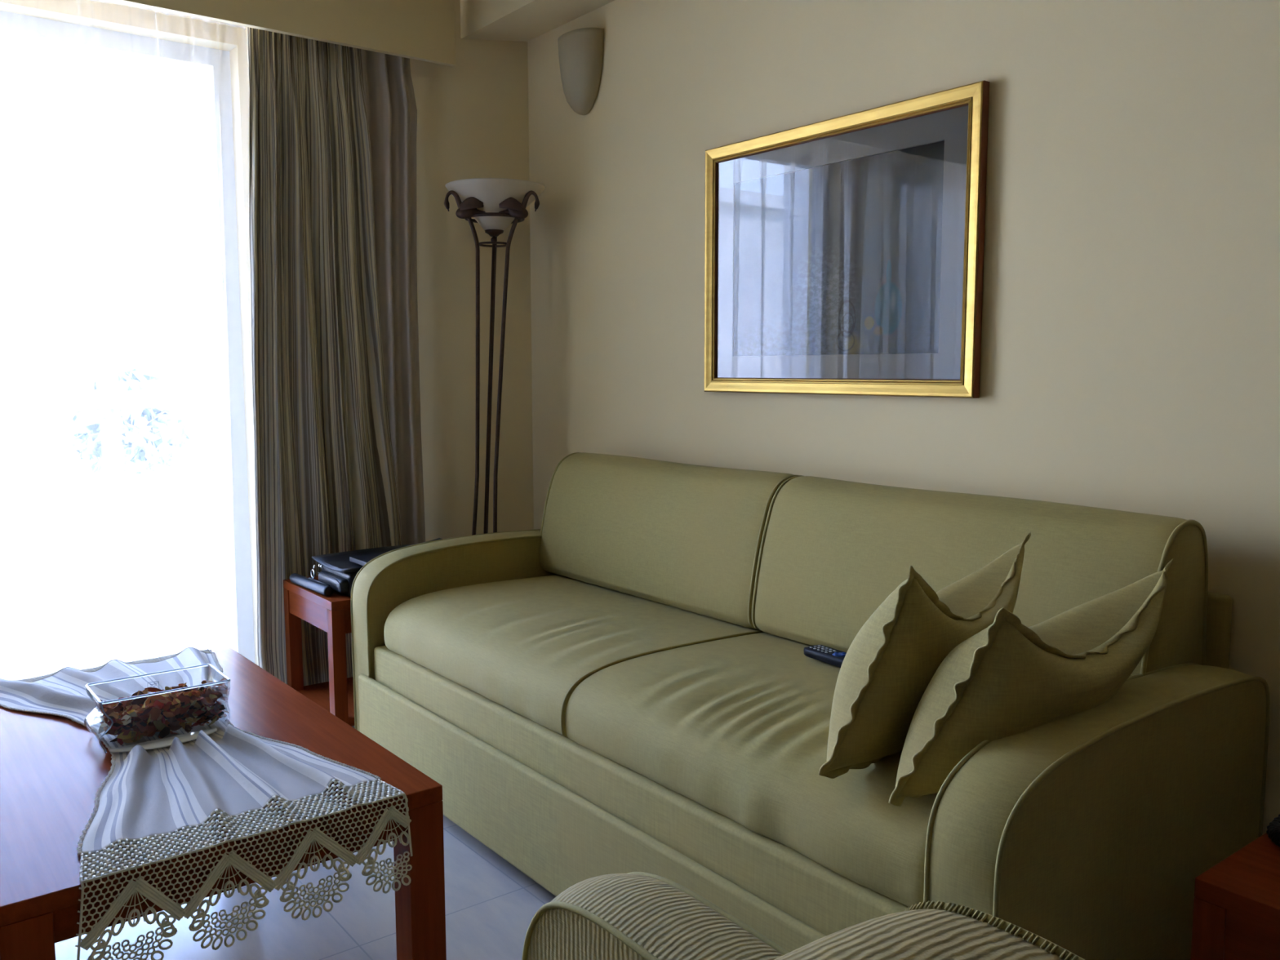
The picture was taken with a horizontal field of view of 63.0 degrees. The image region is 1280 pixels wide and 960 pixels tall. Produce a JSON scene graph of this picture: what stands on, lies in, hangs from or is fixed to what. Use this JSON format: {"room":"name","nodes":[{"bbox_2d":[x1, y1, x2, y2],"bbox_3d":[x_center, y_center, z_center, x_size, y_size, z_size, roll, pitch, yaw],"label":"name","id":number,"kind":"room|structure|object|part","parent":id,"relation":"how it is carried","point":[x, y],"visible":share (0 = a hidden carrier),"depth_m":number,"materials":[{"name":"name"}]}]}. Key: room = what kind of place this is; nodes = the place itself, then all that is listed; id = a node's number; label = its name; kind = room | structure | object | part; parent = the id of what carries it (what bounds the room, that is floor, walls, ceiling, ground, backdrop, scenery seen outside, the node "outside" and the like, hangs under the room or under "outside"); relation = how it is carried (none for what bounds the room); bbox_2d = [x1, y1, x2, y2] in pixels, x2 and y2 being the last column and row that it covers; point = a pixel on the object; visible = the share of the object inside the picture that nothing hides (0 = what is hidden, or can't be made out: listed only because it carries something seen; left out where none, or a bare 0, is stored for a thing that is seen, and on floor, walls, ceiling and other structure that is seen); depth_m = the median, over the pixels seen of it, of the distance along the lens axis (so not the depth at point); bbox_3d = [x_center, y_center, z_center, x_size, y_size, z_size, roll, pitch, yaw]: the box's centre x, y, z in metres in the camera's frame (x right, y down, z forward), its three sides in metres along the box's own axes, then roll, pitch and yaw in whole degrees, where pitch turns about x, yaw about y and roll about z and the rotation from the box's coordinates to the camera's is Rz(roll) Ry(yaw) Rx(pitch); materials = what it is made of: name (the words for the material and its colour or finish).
{"room":"living room","nodes":[
{"label":"living room","id":0,"kind":"room"},
{"bbox_2d":[0,583,233,680],"bbox_3d":[-3.511,0.875,3.844,11.000,0.100,2.000,-5,8,-37],"label":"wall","id":1,"kind":"structure","parent":0,"point":[36,642],"depth_m":4.92,"materials":[{"name":"tile"}]},
{"bbox_2d":[0,0,533,665],"bbox_3d":[-3.434,-0.321,2.034,7.080,2.620,0.747,-5,8,-37],"label":"wall","id":2,"kind":"structure","parent":0,"point":[473,117],"depth_m":3.83,"materials":[{"name":"beige paint"}]},
{"bbox_2d":[0,10,255,663],"bbox_3d":[-2.048,-0.327,3.445,1.430,2.330,0.060,-5,8,-37],"label":"window","id":3,"kind":"structure","parent":2,"relation":"in","point":[217,62],"depth_m":3.78,"materials":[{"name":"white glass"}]},
{"bbox_2d":[120,8,244,661],"bbox_3d":[-1.799,-0.378,3.156,1.295,2.430,0.104,-5,8,-37],"label":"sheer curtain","id":4,"kind":"object","parent":2,"relation":"hanging from","point":[127,556],"visible":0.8,"depth_m":3.41,"materials":[{"name":"white fabric"}]},
{"bbox_2d":[110,0,455,66],"bbox_3d":[-2.646,-1.474,2.151,5.022,0.353,0.025,-5,8,-37],"label":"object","id":5,"kind":"structure","parent":2,"relation":"attached to","point":[424,30],"depth_m":3.45,"materials":[{"name":"beige paint"}]},
{"bbox_2d":[246,26,402,685],"bbox_3d":[-1.071,-0.389,3.584,0.564,2.380,0.104,-5,8,-37],"label":"striped curtain","id":6,"kind":"object","parent":2,"relation":"hanging from","point":[325,475],"visible":0.8,"depth_m":3.54,"materials":[{"name":"fabric"}]},
{"bbox_2d":[360,48,425,545],"bbox_3d":[-0.911,-0.410,3.774,0.280,2.380,0.048,-3,7,-26],"label":"curtain","id":7,"kind":"object","parent":2,"relation":"hanging from","point":[388,91],"visible":0.34,"depth_m":3.75,"materials":[{"name":"grey fabric"}]},
{"bbox_2d":[54,725,555,959],"bbox_3d":[-0.786,1.389,-1.227,7.280,0.100,9.400,-5,8,-37],"label":"floor","id":8,"kind":"structure","parent":0,"point":[491,905],"depth_m":2.28,"materials":[{"name":"white tile"}]},
{"bbox_2d":[0,647,446,959],"bbox_3d":[-1.006,0.751,2.175,0.712,0.450,1.222,-5,8,-37],"label":"coffee table","id":9,"kind":"object","parent":8,"relation":"on","point":[52,768],"visible":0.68,"depth_m":1.88,"materials":[{"name":"brown wood"}]},
{"bbox_3d":[-0.896,0.834,1.537,0.069,0.420,0.069,-5,8,-37],"label":"leg","id":10,"kind":"part","parent":9,"relation":"part of","materials":[{"name":"brown wood"}]},
{"bbox_2d":[0,646,412,959],"bbox_3d":[-1.004,0.592,2.157,0.645,0.205,1.242,-5,8,-37],"label":"table runner","id":11,"kind":"object","parent":9,"relation":"on","point":[160,793],"visible":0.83,"depth_m":1.80,"materials":[{"name":"fabric"}]},
{"bbox_2d":[84,663,230,752],"bbox_3d":[-0.986,0.470,2.149,0.255,0.103,0.196,-5,8,-37],"label":"glass bowl","id":12,"kind":"object","parent":11,"relation":"on","point":[217,680],"visible":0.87,"depth_m":2.15,"materials":[{"name":"clear glass"}]},
{"bbox_2d":[95,680,226,745],"bbox_3d":[-0.995,0.475,2.167,0.224,0.080,0.139,-5,8,-37],"label":"potpourri","id":13,"kind":"object","parent":12,"relation":"in","point":[134,719],"visible":0.94,"depth_m":2.13,"materials":[{"name":"brown plant"}]},
{"bbox_3d":[-0.405,0.791,1.925,0.069,0.420,0.069,-5,8,-37],"label":"leg","id":14,"kind":"part","parent":9,"relation":"part of","materials":[{"name":"brown wood"}]},
{"bbox_2d":[283,575,354,726],"bbox_3d":[-0.881,0.585,3.496,0.462,0.500,0.427,-5,8,-37],"label":"side table","id":15,"kind":"object","parent":8,"relation":"on","point":[331,614],"visible":0.31,"depth_m":3.29,"materials":[{"name":"brown wood"}]},
{"bbox_3d":[-1.165,0.597,3.521,0.042,0.472,0.042,-5,8,-37],"label":"leg","id":16,"kind":"part","parent":15,"relation":"part of","materials":[{"name":"brown wood"}]},
{"bbox_2d":[289,573,333,595],"bbox_3d":[-1.056,0.332,3.344,0.032,0.036,0.290,-5,8,-40],"label":"case","id":17,"kind":"object","parent":15,"relation":"on","point":[322,588],"visible":1,"depth_m":3.30,"materials":[{"name":"black leather"}]},
{"bbox_2d":[297,676,354,726],"bbox_3d":[-0.881,0.722,3.510,0.454,0.025,0.419,-5,8,-37],"label":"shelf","id":18,"kind":"object","parent":15,"relation":"attached to","point":[319,693],"depth_m":3.46,"materials":[{"name":"brown wood"}]},
{"bbox_3d":[-0.929,0.629,3.218,0.042,0.472,0.042,-5,8,-37],"label":"leg","id":19,"kind":"part","parent":15,"relation":"part of","materials":[{"name":"brown wood"}]},
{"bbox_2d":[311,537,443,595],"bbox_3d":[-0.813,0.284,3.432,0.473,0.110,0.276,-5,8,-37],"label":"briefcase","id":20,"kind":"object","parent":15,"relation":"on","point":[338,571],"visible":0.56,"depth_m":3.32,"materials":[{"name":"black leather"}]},
{"bbox_2d":[349,552,384,565],"bbox_3d":[-0.812,0.249,3.289,0.160,0.016,0.130,-5,8,-37],"label":"notebook","id":21,"kind":"object","parent":20,"relation":"on","point":[362,560],"visible":0.4,"depth_m":3.27,"materials":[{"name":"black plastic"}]},
{"bbox_2d":[444,177,545,534],"bbox_3d":[-0.512,-0.100,3.680,0.372,1.822,0.357,-5,8,-37],"label":"floor lamp","id":22,"kind":"object","parent":8,"relation":"on","point":[495,204],"visible":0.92,"depth_m":3.57,"materials":[{"name":"brown metal"}]},
{"bbox_3d":[-0.537,-0.032,3.693,0.092,1.625,0.022,0,6,4],"label":"stem","id":23,"kind":"part","parent":22,"relation":"part of","materials":[{"name":"brown metal"}]},
{"bbox_3d":[-0.496,-0.932,3.595,0.340,0.150,0.340,-5,8,-37],"label":"lamp shade","id":24,"kind":"part","parent":22,"relation":"part of","materials":[{"name":"white glass"}]},
{"bbox_2d":[521,871,1084,959],"bbox_3d":[-0.091,0.707,0.786,0.766,0.828,0.874,-5,8,-37],"label":"armchair","id":25,"kind":"object","parent":8,"relation":"on","point":[633,915],"visible":1,"depth_m":1.08,"materials":[{"name":"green fabric"}]},
{"bbox_3d":[0.163,0.765,0.989,0.116,0.568,0.874,-5,8,-37],"label":"armrest","id":26,"kind":"part","parent":25,"relation":"part of","materials":[{"name":"fabric"}]},
{"bbox_3d":[0.065,0.531,0.562,0.516,0.432,0.288,-5,8,-37],"label":"backrest","id":27,"kind":"part","parent":25,"relation":"part of","materials":[{"name":"fabric"}]},
{"bbox_2d":[351,452,1270,959],"bbox_3d":[0.143,0.469,2.547,0.880,0.928,2.221,-5,8,-37],"label":"sofa","id":28,"kind":"object","parent":8,"relation":"on","point":[624,682],"visible":0.89,"depth_m":2.11,"materials":[{"name":"green fabric"}]},
{"bbox_3d":[-0.498,0.496,3.384,0.862,0.640,0.117,-5,8,-37],"label":"armrest","id":29,"kind":"part","parent":28,"relation":"part of","materials":[{"name":"green fabric"}]},
{"bbox_2d":[383,574,757,737],"bbox_3d":[-0.208,0.437,2.889,0.675,0.171,0.995,-5,8,-37],"label":"seat cushion","id":30,"kind":"object","parent":28,"relation":"on","point":[516,651],"depth_m":2.71,"materials":[{"name":"green fabric"}]},
{"bbox_3d":[-0.198,0.791,2.321,0.024,0.256,2.085,-5,8,-37],"label":"drawer","id":31,"kind":"part","parent":28,"relation":"part of","materials":[{"name":"green fabric"}]},
{"bbox_3d":[0.087,0.643,2.520,0.684,0.188,1.979,-5,8,-37],"label":"seat rail","id":32,"kind":"part","parent":28,"relation":"part of","materials":[{"name":"green fabric"}]},
{"bbox_2d":[539,452,793,627],"bbox_3d":[0.065,0.143,3.084,0.259,0.394,0.993,-5,8,-37],"label":"cushion","id":33,"kind":"object","parent":28,"relation":"on","point":[686,540],"depth_m":2.94,"materials":[{"name":"green fabric"}]},
{"bbox_2d":[564,632,937,907],"bbox_3d":[0.395,0.519,2.112,0.677,0.170,0.976,-5,8,-37],"label":"seat cushion","id":34,"kind":"object","parent":28,"relation":"on","point":[727,735],"depth_m":1.95,"materials":[{"name":"green fabric"}]},
{"bbox_2d":[803,644,846,667],"bbox_3d":[0.440,0.396,2.328,0.054,0.024,0.190,-4,7,-32],"label":"remote control","id":35,"kind":"object","parent":28,"relation":"on","point":[822,653],"visible":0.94,"depth_m":2.34,"materials":[{"name":"black plastic"}]},
{"bbox_2d":[818,532,1031,778],"bbox_3d":[0.506,0.293,1.844,0.560,0.358,0.184,-5,8,-37],"label":"throw pillow","id":36,"kind":"object","parent":28,"relation":"on","point":[886,669],"visible":0.73,"depth_m":1.71,"materials":[{"name":"fabric"}]},
{"bbox_2d":[754,475,1204,676],"bbox_3d":[0.677,0.226,2.297,0.259,0.394,0.982,-5,8,-37],"label":"cushion","id":37,"kind":"object","parent":28,"relation":"on","point":[828,552],"depth_m":2.22,"materials":[{"name":"green fabric"}]},
{"bbox_2d":[888,558,1173,806],"bbox_3d":[0.628,0.316,1.693,0.559,0.346,0.230,-5,8,-37],"label":"throw pillow","id":38,"kind":"object","parent":28,"relation":"on","point":[1010,677],"visible":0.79,"depth_m":1.60,"materials":[{"name":"fabric"}]},
{"bbox_3d":[0.785,0.669,1.733,0.862,0.640,0.113,-5,8,-37],"label":"armrest","id":39,"kind":"part","parent":28,"relation":"part of","materials":[{"name":"green fabric"}]},
{"bbox_3d":[0.494,0.494,2.796,0.024,0.725,2.025,-5,8,-37],"label":"frame","id":40,"kind":"part","parent":28,"relation":"part of","materials":[{"name":"green fabric"}]},
{"bbox_2d":[1190,832,1279,959],"bbox_3d":[1.099,0.801,1.435,0.483,0.500,0.462,-5,8,-37],"label":"side table","id":41,"kind":"object","parent":8,"relation":"on","point":[1236,916],"visible":0.98,"depth_m":1.42,"materials":[{"name":"brown wood"}]},
{"bbox_3d":[0.796,0.812,1.467,0.042,0.472,0.042,-5,8,-37],"label":"leg","id":42,"kind":"part","parent":41,"relation":"part of","materials":[{"name":"brown wood"}]},
{"bbox_2d":[1266,813,1279,847],"bbox_3d":[1.098,0.489,1.454,0.209,0.116,0.365,-5,8,-37],"label":"telephone","id":43,"kind":"object","parent":41,"relation":"on","point":[1273,831],"visible":1,"depth_m":1.54,"materials":[{"name":"black plastic"}]},
{"bbox_2d":[527,0,1279,835],"bbox_3d":[2.060,-0.201,0.817,0.120,2.620,9.400,-5,8,-37],"label":"wall","id":44,"kind":"structure","parent":0,"point":[1130,356],"depth_m":2.30,"materials":[{"name":"beige paint"}]},
{"bbox_2d":[460,0,614,41],"bbox_3d":[2.051,-1.356,0.435,0.205,0.242,8.800,-5,8,-37],"label":"ceiling","id":45,"kind":"structure","parent":44,"relation":"attached to","point":[524,20],"depth_m":3.57,"materials":[{"name":"beige paint"}]},
{"bbox_2d":[557,27,604,115],"bbox_3d":[-0.213,-1.353,3.486,0.080,0.252,0.216,-5,8,-37],"label":"wall sconce","id":46,"kind":"object","parent":44,"relation":"attached to","point":[580,51],"visible":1,"depth_m":3.44,"materials":[{"name":"beige glass"}]},
{"bbox_2d":[704,80,989,398],"bbox_3d":[0.482,-0.572,2.707,0.027,0.698,0.928,-5,8,-37],"label":"framed picture","id":47,"kind":"object","parent":44,"relation":"attached to","point":[844,255],"visible":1,"depth_m":2.64,"materials":[{"name":"gold wood"}]},
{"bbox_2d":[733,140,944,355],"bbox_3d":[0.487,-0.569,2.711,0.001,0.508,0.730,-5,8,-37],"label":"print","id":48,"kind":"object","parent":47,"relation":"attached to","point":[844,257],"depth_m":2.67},
{"label":"outside","id":49,"kind":"structure","parent":0,"visible":0},
{"bbox_3d":[-20.199,1.547,26.465,120.000,0.200,53.900,-5,8,-37],"label":"ground","id":50,"kind":"structure","parent":49,"visible":0},
{"bbox_2d":[67,365,193,595],"bbox_3d":[-5.002,0.986,10.437,1.089,4.250,1.198,-5,8,-37],"label":"tree","id":51,"kind":"object","parent":50,"relation":"on","point":[96,433],"visible":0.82,"depth_m":10.04,"materials":[{"name":"grey plant"}]}
]}

